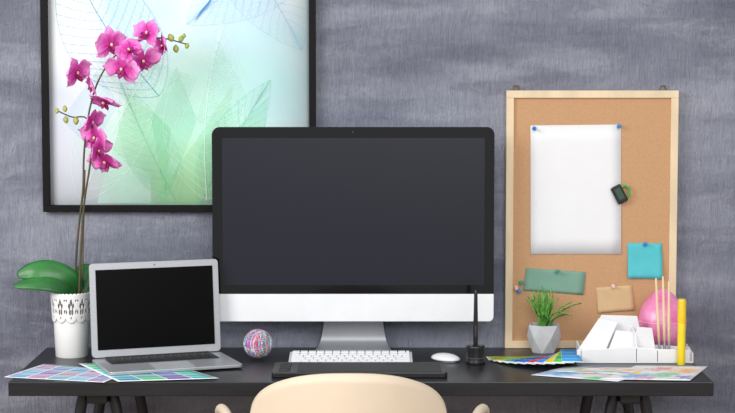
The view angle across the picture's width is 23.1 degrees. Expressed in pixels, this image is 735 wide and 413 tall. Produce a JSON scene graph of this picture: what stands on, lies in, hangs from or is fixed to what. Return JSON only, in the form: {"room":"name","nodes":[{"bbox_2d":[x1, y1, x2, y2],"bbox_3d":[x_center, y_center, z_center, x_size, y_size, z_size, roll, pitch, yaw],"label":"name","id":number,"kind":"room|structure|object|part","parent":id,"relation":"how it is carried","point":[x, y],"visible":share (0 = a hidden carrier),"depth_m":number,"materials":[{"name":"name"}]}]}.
{"room":"design studio","nodes":[
{"label":"design studio","id":0,"kind":"room"},
{"bbox_2d":[0,0,734,412],"bbox_3d":[0.000,-0.313,4.339,6.000,2.800,0.100,0,5,0],"label":"wall","id":1,"kind":"structure","parent":0,"point":[380,63],"depth_m":4.30,"materials":[{"name":"paint"}]},
{"bbox_2d":[40,0,315,211],"bbox_3d":[-0.448,-0.326,4.275,0.651,0.678,0.023,0,5,0],"label":"framed picture","id":2,"kind":"object","parent":1,"relation":"attached to","point":[246,63],"visible":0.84,"depth_m":4.29,"materials":[{"name":"green paper"}]},
{"bbox_3d":[-0.448,0.004,4.302,0.651,0.016,0.023,0,5,0],"label":"frame rail","id":3,"kind":"part","parent":2,"relation":"part of","materials":[{"name":"black wood"}]},
{"bbox_3d":[0.000,1.376,1.466,6.000,0.100,6.000,0,5,0],"label":"floor","id":4,"kind":"structure","parent":0,"visible":0},
{"bbox_2d":[215,373,489,412],"bbox_3d":[-0.032,0.724,3.778,0.584,0.828,0.426,0,5,0],"label":"armchair","id":5,"kind":"object","parent":4,"relation":"on","point":[325,392],"visible":1,"depth_m":3.55,"materials":[{"name":"beige plastic"}]},
{"bbox_3d":[-0.257,0.546,3.744,0.084,0.251,0.246,-1,5,-16],"label":"armrest","id":6,"kind":"part","parent":5,"relation":"part of","materials":[{"name":"beige plastic"}]},
{"bbox_3d":[0.186,0.546,3.744,0.096,0.251,0.249,1,5,16],"label":"armrest","id":7,"kind":"part","parent":5,"relation":"part of","materials":[{"name":"beige plastic"}]},
{"bbox_2d":[8,347,713,412],"bbox_3d":[-0.014,0.734,4.135,1.519,0.753,0.468,0,5,0],"label":"desk","id":8,"kind":"object","parent":4,"relation":"on","point":[492,378],"visible":0.56,"depth_m":3.89,"materials":[{"name":"black paint"}]},
{"bbox_2d":[5,364,110,382],"bbox_3d":[-0.652,0.368,3.971,0.237,0.001,0.178,2,5,19],"label":"printed sheet","id":9,"kind":"object","parent":8,"relation":"on","point":[44,371],"visible":0.94,"depth_m":3.96,"materials":[{"name":"multicoloured paper"}]},
{"bbox_3d":[-0.685,0.763,3.963,0.157,0.722,0.025,0,5,0],"label":"trestle leg","id":10,"kind":"part","parent":8,"relation":"part of","materials":[{"name":"black metal"}]},
{"bbox_3d":[-0.685,0.735,4.310,0.157,0.722,0.025,0,5,0],"label":"trestle leg","id":11,"kind":"part","parent":8,"relation":"part of","materials":[{"name":"black metal"}]},
{"bbox_2d":[14,18,188,358],"bbox_3d":[-0.612,-0.041,4.173,0.405,0.786,0.143,0,5,0],"label":"potted orchid","id":12,"kind":"object","parent":8,"relation":"on","point":[68,288],"visible":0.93,"depth_m":4.15,"materials":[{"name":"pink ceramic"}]},
{"bbox_3d":[-0.692,0.276,4.206,0.086,0.148,0.086,0,5,0],"label":"pot","id":13,"kind":"part","parent":12,"relation":"part of","materials":[{"name":"white ceramic"}]},
{"bbox_3d":[-0.671,-0.006,4.169,0.085,0.432,0.015,1,5,7],"label":"flower stem","id":14,"kind":"part","parent":12,"relation":"part of","materials":[{"name":"green plant"}]},
{"bbox_3d":[-0.664,-0.312,4.123,0.020,0.066,0.082,17,36,34],"label":"flower","id":15,"kind":"part","parent":12,"relation":"part of","materials":[{"name":"pink plant"}]},
{"bbox_3d":[-0.636,-0.280,4.128,0.012,0.048,0.064,-26,30,-18],"label":"flower","id":16,"kind":"part","parent":12,"relation":"part of","materials":[{"name":"pink plant"}]},
{"bbox_3d":[-0.631,-0.162,4.135,0.083,0.070,0.022,17,26,36],"label":"flower","id":17,"kind":"part","parent":12,"relation":"part of","materials":[{"name":"pink plant"}]},
{"bbox_3d":[-0.628,-0.201,4.133,0.015,0.057,0.071,23,27,29],"label":"flower","id":18,"kind":"part","parent":12,"relation":"part of","materials":[{"name":"pink plant"}]},
{"bbox_3d":[-0.612,-0.132,4.123,0.025,0.055,0.070,15,34,25],"label":"flower","id":19,"kind":"part","parent":12,"relation":"part of","materials":[{"name":"pink plant"}]},
{"bbox_3d":[-0.608,-0.104,4.142,0.085,0.066,0.029,-14,34,27],"label":"flower","id":20,"kind":"part","parent":12,"relation":"part of","materials":[{"name":"pink plant"}]},
{"bbox_3d":[-0.609,-0.246,4.128,0.081,0.023,0.071,0,-26,39],"label":"flower","id":21,"kind":"part","parent":12,"relation":"part of","materials":[{"name":"pink plant"}]},
{"bbox_3d":[-0.589,-0.378,4.121,0.080,0.075,0.017,-2,5,-28],"label":"flower","id":22,"kind":"part","parent":12,"relation":"part of","materials":[{"name":"pink plant"}]},
{"bbox_3d":[-0.559,-0.317,4.109,0.091,0.074,0.033,19,35,19],"label":"flower","id":23,"kind":"part","parent":12,"relation":"part of","materials":[{"name":"pink plant"}]},
{"bbox_3d":[-0.547,-0.361,4.100,0.067,0.059,0.022,-39,-15,-20],"label":"flower","id":24,"kind":"part","parent":12,"relation":"part of","materials":[{"name":"pink plant"}]},
{"bbox_3d":[-0.550,-0.089,4.157,0.268,0.601,0.019,0,5,6],"label":"flower stem","id":25,"kind":"part","parent":12,"relation":"part of","materials":[{"name":"plant"}]},
{"bbox_3d":[-0.512,-0.339,4.120,0.086,0.070,0.025,-29,40,-18],"label":"flower","id":26,"kind":"part","parent":12,"relation":"part of","materials":[{"name":"pink plant"}]},
{"bbox_3d":[-0.504,-0.404,4.123,0.073,0.063,0.026,21,-1,27],"label":"flower","id":27,"kind":"part","parent":12,"relation":"part of","materials":[{"name":"pink plant"}]},
{"bbox_3d":[-0.472,-0.372,4.122,0.017,0.053,0.066,-3,5,-31],"label":"flower","id":28,"kind":"part","parent":12,"relation":"part of","materials":[{"name":"pink plant"}]},
{"bbox_3d":[-0.492,0.763,3.963,0.157,0.722,0.025,0,5,0],"label":"trestle leg","id":29,"kind":"part","parent":8,"relation":"part of","materials":[{"name":"black metal"}]},
{"bbox_3d":[-0.492,0.735,4.310,0.157,0.722,0.025,0,5,0],"label":"trestle leg","id":30,"kind":"part","parent":8,"relation":"part of","materials":[{"name":"black metal"}]},
{"bbox_2d":[78,363,216,381],"bbox_3d":[-0.490,0.365,3.996,0.207,0.001,0.327,-2,5,-28],"label":"printed sheet","id":31,"kind":"object","parent":8,"relation":"on","point":[180,375],"visible":0.56,"depth_m":3.92,"materials":[{"name":"multicoloured paper"}]},
{"bbox_2d":[89,259,241,374],"bbox_3d":[-0.457,0.247,4.069,0.304,0.227,0.211,-2,5,-20],"label":"laptop","id":32,"kind":"object","parent":8,"relation":"on","point":[150,316],"visible":1,"depth_m":4.14,"materials":[{"name":"metal"}]},
{"bbox_2d":[243,329,272,357],"bbox_3d":[-0.253,0.318,4.164,0.068,0.068,0.068,0,5,0],"label":"ball","id":33,"kind":"object","parent":8,"relation":"on","point":[258,343],"visible":1,"depth_m":4.14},
{"bbox_2d":[289,351,412,361],"bbox_3d":[-0.038,0.348,4.127,0.283,0.018,0.112,0,5,0],"label":"keyboard","id":34,"kind":"object","parent":8,"relation":"on","point":[295,356],"visible":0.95,"depth_m":4.13,"materials":[{"name":"white plastic"}]},
{"bbox_2d":[212,127,494,351],"bbox_3d":[-0.034,0.079,4.243,0.661,0.533,0.106,0,5,0],"label":"desktop computer","id":35,"kind":"object","parent":8,"relation":"on","point":[353,230],"visible":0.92,"depth_m":4.22,"materials":[{"name":"black glass"}]},
{"bbox_2d":[272,362,446,377],"bbox_3d":[-0.018,0.361,3.987,0.383,0.014,0.140,0,5,0],"label":"tablet","id":36,"kind":"object","parent":8,"relation":"on","point":[280,369],"visible":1,"depth_m":3.97,"materials":[{"name":"black plastic"}]},
{"bbox_2d":[431,353,459,362],"bbox_3d":[0.180,0.346,4.147,0.054,0.017,0.080,-4,6,-40],"label":"computer mouse","id":37,"kind":"object","parent":8,"relation":"on","point":[441,357],"visible":1,"depth_m":4.13,"materials":[{"name":"white plastic"}]},
{"bbox_2d":[466,344,484,364],"bbox_3d":[0.246,0.337,4.105,0.046,0.043,0.046,0,5,0],"label":"stand","id":38,"kind":"object","parent":8,"relation":"on","point":[475,355],"visible":1,"depth_m":4.09,"materials":[{"name":"black plastic"}]},
{"bbox_2d":[473,290,477,345],"bbox_3d":[0.246,0.264,4.099,0.011,0.148,0.012,0,5,0],"label":"stylus pen","id":39,"kind":"object","parent":38,"relation":"in","point":[475,318],"visible":1,"depth_m":4.09,"materials":[{"name":"black plastic"}]},
{"bbox_2d":[486,349,583,364],"bbox_3d":[0.379,0.348,4.105,0.207,0.020,0.178,0,5,0],"label":"color swatches","id":40,"kind":"object","parent":8,"relation":"on","point":[563,356],"visible":1,"depth_m":4.09},
{"bbox_2d":[527,322,560,353],"bbox_3d":[0.419,0.312,4.269,0.080,0.066,0.078,0,5,0],"label":"pot","id":41,"kind":"object","parent":8,"relation":"on","point":[543,337],"depth_m":4.24,"materials":[{"name":"ceramic"}]},
{"bbox_2d":[526,286,580,353],"bbox_3d":[0.424,0.270,4.240,0.118,0.155,0.119,3,6,33],"label":"potted grass","id":42,"kind":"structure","parent":8,"relation":"on","point":[544,336],"depth_m":4.24,"materials":[{"name":"concrete"}]},
{"bbox_2d":[533,366,629,381],"bbox_3d":[0.512,0.366,3.995,0.192,0.001,0.256,3,6,37],"label":"printed sheet","id":43,"kind":"object","parent":8,"relation":"on","point":[551,373],"visible":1,"depth_m":3.96,"materials":[{"name":"multicoloured paper"}]},
{"bbox_2d":[601,365,707,380],"bbox_3d":[0.635,0.366,3.977,0.185,0.001,0.252,2,5,22],"label":"printed sheet","id":44,"kind":"object","parent":43,"relation":"on","point":[684,373],"visible":1,"depth_m":3.96,"materials":[{"name":"multicoloured paper"}]},
{"bbox_2d":[556,368,646,374],"bbox_3d":[0.522,0.365,3.984,0.210,0.001,0.084,0,5,0],"label":"printed sheet","id":45,"kind":"object","parent":44,"relation":"on","point":[626,371],"visible":1,"depth_m":3.99,"materials":[{"name":"multicoloured paper"}]},
{"bbox_3d":[0.474,0.735,4.310,0.157,0.722,0.025,0,5,0],"label":"trestle leg","id":46,"kind":"part","parent":8,"relation":"part of","materials":[{"name":"black metal"}]},
{"bbox_2d":[504,85,678,347],"bbox_3d":[0.534,0.026,4.304,0.409,0.630,0.020,0,5,0],"label":"cork board","id":47,"kind":"object","parent":8,"relation":"on","point":[648,119],"visible":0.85,"depth_m":4.30,"materials":[{"name":"brown wood"}]},
{"bbox_3d":[0.534,0.331,4.329,0.409,0.018,0.020,0,5,0],"label":"frame rail","id":48,"kind":"part","parent":47,"relation":"part of","materials":[{"name":"brown wood"}]},
{"bbox_2d":[523,268,585,294],"bbox_3d":[0.448,0.179,4.311,0.151,0.064,0.004,0,5,0],"label":"paper note","id":49,"kind":"object","parent":47,"relation":"attached to","point":[570,282],"visible":0.99,"depth_m":4.31,"materials":[{"name":"green paper"}]},
{"bbox_2d":[530,125,620,253],"bbox_3d":[0.497,-0.041,4.294,0.219,0.310,0.003,0,5,0],"label":"paper sheet","id":50,"kind":"object","parent":47,"relation":"attached to","point":[575,209],"visible":1,"depth_m":4.29,"materials":[{"name":"white paper"}]},
{"bbox_2d":[611,184,630,203],"bbox_3d":[0.603,-0.029,4.286,0.048,0.049,0.012,0,5,0],"label":"key fob","id":51,"kind":"object","parent":50,"relation":"attached to","point":[618,192],"visible":1,"depth_m":4.28,"materials":[{"name":"black plastic"}]},
{"bbox_3d":[0.614,-0.036,4.286,0.026,0.034,0.005,0,5,0],"label":"handle","id":52,"kind":"part","parent":51,"relation":"part of","materials":[{"name":"green plastic"}]},
{"bbox_3d":[0.534,-0.267,4.280,0.409,0.018,0.020,0,5,0],"label":"frame rail","id":53,"kind":"part","parent":47,"relation":"part of","materials":[{"name":"brown wood"}]},
{"bbox_2d":[596,285,633,312],"bbox_3d":[0.594,0.222,4.314,0.092,0.068,0.004,0,5,0],"label":"paper note","id":54,"kind":"object","parent":47,"relation":"attached to","point":[619,298],"visible":1,"depth_m":4.32,"materials":[{"name":"beige paper"}]},
{"bbox_2d":[627,243,661,278],"bbox_3d":[0.664,0.130,4.305,0.084,0.086,0.008,0,5,0],"label":"sticky note","id":55,"kind":"object","parent":47,"relation":"attached to","point":[643,261],"visible":0.98,"depth_m":4.31,"materials":[{"name":"teal paper"}]},
{"bbox_3d":[0.474,0.763,3.963,0.157,0.722,0.025,0,5,0],"label":"trestle leg","id":56,"kind":"part","parent":8,"relation":"part of","materials":[{"name":"black metal"}]},
{"bbox_3d":[0.667,0.735,4.310,0.157,0.722,0.025,0,5,0],"label":"trestle leg","id":57,"kind":"part","parent":8,"relation":"part of","materials":[{"name":"black metal"}]},
{"bbox_2d":[576,315,692,362],"bbox_3d":[0.613,0.305,4.146,0.274,0.100,0.085,0,5,0],"label":"desk organizer","id":58,"kind":"object","parent":8,"relation":"on","point":[613,338],"visible":0.98,"depth_m":4.12,"materials":[{"name":"white plastic"}]},
{"bbox_3d":[0.487,0.334,4.148,0.003,0.038,0.085,0,5,0],"label":"panel","id":59,"kind":"part","parent":58,"relation":"part of","materials":[{"name":"white plastic"}]},
{"bbox_3d":[0.606,0.338,4.107,0.258,0.035,0.003,0,5,0],"label":"panel","id":60,"kind":"part","parent":58,"relation":"part of","materials":[{"name":"white plastic"}]},
{"bbox_3d":[0.614,0.316,4.147,0.003,0.073,0.085,0,5,0],"label":"panel","id":61,"kind":"part","parent":58,"relation":"part of","materials":[{"name":"white plastic"}]},
{"bbox_3d":[0.631,0.300,4.184,0.237,0.098,0.003,0,5,0],"label":"panel","id":62,"kind":"part","parent":58,"relation":"part of","materials":[{"name":"white plastic"}]},
{"bbox_2d":[655,278,660,348],"bbox_3d":[0.665,0.257,4.122,0.016,0.189,0.007,0,5,0],"label":"paintbrush","id":63,"kind":"object","parent":58,"relation":"in","point":[656,287],"visible":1,"depth_m":4.12,"materials":[{"name":"brown wood"}]},
{"bbox_2d":[662,276,665,348],"bbox_3d":[0.679,0.255,4.122,0.012,0.193,0.007,0,5,0],"label":"paintbrush","id":64,"kind":"object","parent":58,"relation":"in","point":[663,291],"visible":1,"depth_m":4.12,"materials":[{"name":"brown wood"}]},
{"bbox_2d":[667,281,669,348],"bbox_3d":[0.691,0.261,4.123,0.008,0.182,0.007,0,5,0],"label":"paintbrush","id":65,"kind":"object","parent":58,"relation":"in","point":[668,307],"visible":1,"depth_m":4.12,"materials":[{"name":"brown wood"}]},
{"bbox_3d":[0.742,0.338,4.149,0.003,0.030,0.085,0,5,0],"label":"panel","id":66,"kind":"part","parent":58,"relation":"part of","materials":[{"name":"white plastic"}]},
{"bbox_3d":[0.667,0.763,3.963,0.157,0.722,0.025,0,5,0],"label":"trestle leg","id":67,"kind":"part","parent":8,"relation":"part of","materials":[{"name":"black metal"}]},
{"bbox_2d":[638,288,686,345],"bbox_3d":[0.696,0.269,4.249,0.116,0.155,0.116,0,5,0],"label":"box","id":68,"kind":"object","parent":8,"relation":"on","point":[646,317],"visible":0.55,"depth_m":4.21,"materials":[{"name":"pink plastic"}]},
{"bbox_2d":[677,299,685,364],"bbox_3d":[0.713,0.284,4.087,0.020,0.150,0.020,0,5,0],"label":"marker","id":69,"kind":"object","parent":8,"relation":"on","point":[681,315],"visible":1,"depth_m":4.08,"materials":[{"name":"yellow plastic"}]}
]}

